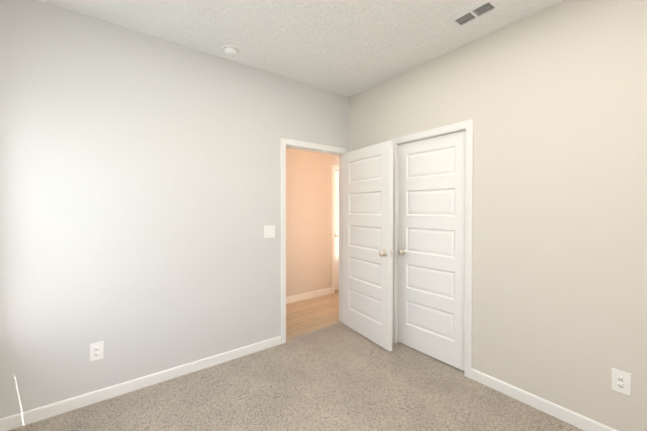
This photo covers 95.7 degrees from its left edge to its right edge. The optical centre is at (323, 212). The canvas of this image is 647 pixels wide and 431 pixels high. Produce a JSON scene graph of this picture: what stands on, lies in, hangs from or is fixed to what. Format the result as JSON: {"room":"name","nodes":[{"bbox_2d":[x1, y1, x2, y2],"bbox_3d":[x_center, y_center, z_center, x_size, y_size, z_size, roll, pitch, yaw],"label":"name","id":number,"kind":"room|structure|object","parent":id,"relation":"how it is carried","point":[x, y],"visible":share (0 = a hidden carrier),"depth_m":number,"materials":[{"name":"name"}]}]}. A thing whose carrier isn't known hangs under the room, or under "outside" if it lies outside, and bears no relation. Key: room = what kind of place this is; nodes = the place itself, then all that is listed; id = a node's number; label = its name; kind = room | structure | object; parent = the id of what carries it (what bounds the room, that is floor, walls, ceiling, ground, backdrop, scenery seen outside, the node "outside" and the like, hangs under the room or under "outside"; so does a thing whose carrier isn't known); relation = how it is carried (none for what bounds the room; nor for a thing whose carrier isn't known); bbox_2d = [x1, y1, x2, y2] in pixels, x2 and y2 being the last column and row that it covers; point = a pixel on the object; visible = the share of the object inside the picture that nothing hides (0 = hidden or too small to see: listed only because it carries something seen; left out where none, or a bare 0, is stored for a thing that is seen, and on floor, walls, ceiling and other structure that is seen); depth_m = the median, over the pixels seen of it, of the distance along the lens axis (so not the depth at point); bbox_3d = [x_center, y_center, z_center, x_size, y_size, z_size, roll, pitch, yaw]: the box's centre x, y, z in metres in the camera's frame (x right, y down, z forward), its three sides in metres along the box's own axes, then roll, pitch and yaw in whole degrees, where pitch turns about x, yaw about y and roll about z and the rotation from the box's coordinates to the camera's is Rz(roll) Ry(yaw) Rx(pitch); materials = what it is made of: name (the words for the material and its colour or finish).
{"room":"empty bedroom","nodes":[
{"label":"empty bedroom","id":0,"kind":"room"},
{"bbox_2d":[0,0,348,418],"bbox_3d":[-0.148,-0.029,3.288,5.093,2.740,0.114,-1,1,-37],"label":"wall","id":1,"kind":"structure","parent":0,"point":[140,190],"depth_m":2.21,"materials":[{"name":"white paint"}]},
{"bbox_2d":[90,341,103,361],"bbox_3d":[-1.626,0.991,2.099,0.080,0.128,0.008,-1,1,-37],"label":"outlet","id":2,"kind":"object","parent":1,"relation":"attached to","point":[96,350],"visible":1,"depth_m":2.10,"materials":[{"name":"white plastic"}]},
{"bbox_2d":[0,336,280,430],"bbox_3d":[-1.228,1.311,2.402,1.993,0.082,0.013,-1,1,-37],"label":"baseboard","id":3,"kind":"structure","parent":1,"relation":"attached to","point":[40,413],"depth_m":2.19,"materials":[{"name":"white wood"}]},
{"bbox_2d":[264,225,274,237],"bbox_3d":[-0.533,0.186,2.914,0.124,0.124,0.019,-1,1,-37],"label":"double light switch","id":4,"kind":"object","parent":1,"relation":"attached to","point":[269,231],"visible":1,"depth_m":2.92,"materials":[{"name":"white plastic"}]},
{"bbox_2d":[280,138,349,343],"bbox_3d":[-0.099,0.289,3.330,0.942,2.115,0.149,-1,1,-37],"label":"door frame","id":5,"kind":"structure","parent":1,"relation":"attached to","point":[284,142],"depth_m":3.07,"materials":[{"name":"white wood"}]},
{"bbox_2d":[343,140,393,351],"bbox_3d":[0.451,0.315,3.158,0.168,2.032,0.821,0,1,-30],"label":"entry door","id":6,"kind":"structure","parent":5,"relation":"attached to","point":[368,252],"depth_m":3.08,"materials":[{"name":"white paint"}]},
{"bbox_2d":[8,322,583,430],"bbox_3d":[0.467,1.424,1.498,3.879,0.120,3.619,-1,1,-37],"label":"floor carpet","id":7,"kind":"object","parent":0,"point":[340,376],"visible":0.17,"depth_m":2.13,"materials":[{"name":"beige carpet"}]},
{"bbox_2d":[39,0,563,96],"bbox_3d":[0.494,-1.446,1.519,3.993,0.140,3.678,-1,1,-37],"label":"ceiling","id":8,"kind":"structure","parent":0,"point":[348,48],"depth_m":2.21,"materials":[{"name":"white paint"}]},
{"bbox_2d":[222,45,238,56],"bbox_3d":[-0.786,-1.365,2.484,0.140,0.049,0.140,-1,1,-37],"label":"smoke detector","id":9,"kind":"object","parent":8,"relation":"attached to","point":[230,50],"visible":1,"depth_m":2.45,"materials":[{"name":"white plastic"}]},
{"bbox_2d":[445,0,500,27],"bbox_3d":[1.022,-1.427,2.015,0.179,0.112,0.298,-1,1,-37],"label":"ceiling vent","id":10,"kind":"object","parent":8,"relation":"in","point":[471,8],"visible":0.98,"depth_m":2.01,"materials":[{"name":"white metal"}]},
{"bbox_2d":[286,148,338,296],"bbox_3d":[-0.351,-0.045,4.516,3.928,2.740,0.114,-1,1,-37],"label":"wall","id":11,"kind":"structure","parent":0,"point":[308,221],"depth_m":4.52,"materials":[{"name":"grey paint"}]},
{"bbox_2d":[286,287,331,303],"bbox_3d":[-0.825,1.286,4.093,2.412,0.102,0.013,-1,1,-37],"label":"baseboard","id":12,"kind":"structure","parent":11,"relation":"attached to","point":[306,295],"depth_m":4.52,"materials":[{"name":"white wood"}]},
{"bbox_2d":[331,165,338,293],"bbox_3d":[0.476,0.266,5.139,0.942,2.115,0.132,-1,1,-37],"label":"door frame","id":13,"kind":"structure","parent":11,"relation":"attached to","point":[333,167],"depth_m":4.82,"materials":[{"name":"white wood"}]},
{"bbox_2d":[335,171,338,289],"bbox_3d":[0.467,0.295,5.143,0.821,2.032,0.102,-1,1,-37],"label":"room door","id":14,"kind":"structure","parent":11,"relation":"in","point":[336,230],"depth_m":4.98,"materials":[{"name":"white paint"}]},
{"bbox_2d":[286,290,340,338],"bbox_3d":[-0.485,1.386,4.710,3.928,0.114,2.645,-1,1,-37],"label":"floor","id":15,"kind":"structure","parent":0,"point":[309,315],"depth_m":3.86,"materials":[{"name":"brown wood"}]},
{"bbox_2d":[349,0,646,430],"bbox_3d":[1.435,-0.015,2.183,0.114,2.740,3.564,-1,1,-37],"label":"wall","id":16,"kind":"structure","parent":0,"point":[551,101],"depth_m":1.95,"materials":[{"name":"white paint"}]},
{"bbox_2d":[391,119,472,378],"bbox_3d":[1.005,0.315,2.752,0.114,2.066,0.752,-1,1,-37],"label":"door frame","id":17,"kind":"structure","parent":16,"relation":"attached to","point":[396,306],"depth_m":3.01,"materials":[{"name":"white wood"}]},
{"bbox_2d":[398,130,465,370],"bbox_3d":[0.968,0.320,2.730,0.102,2.032,0.719,-1,1,-37],"label":"closet door","id":18,"kind":"structure","parent":16,"relation":"in","point":[431,247],"depth_m":2.70,"materials":[{"name":"white paint"}]},
{"bbox_2d":[471,368,616,430],"bbox_3d":[1.793,1.321,1.625,0.013,0.082,1.929,-1,1,-37],"label":"baseboard","id":19,"kind":"structure","parent":16,"relation":"attached to","point":[584,423],"depth_m":2.01,"materials":[{"name":"white wood"}]},
{"bbox_2d":[611,368,630,395],"bbox_3d":[1.733,0.983,1.704,0.008,0.128,0.080,-1,1,-37],"label":"outlet","id":20,"kind":"object","parent":16,"relation":"attached to","point":[621,382],"visible":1,"depth_m":1.70,"materials":[{"name":"white plastic"}]}
]}

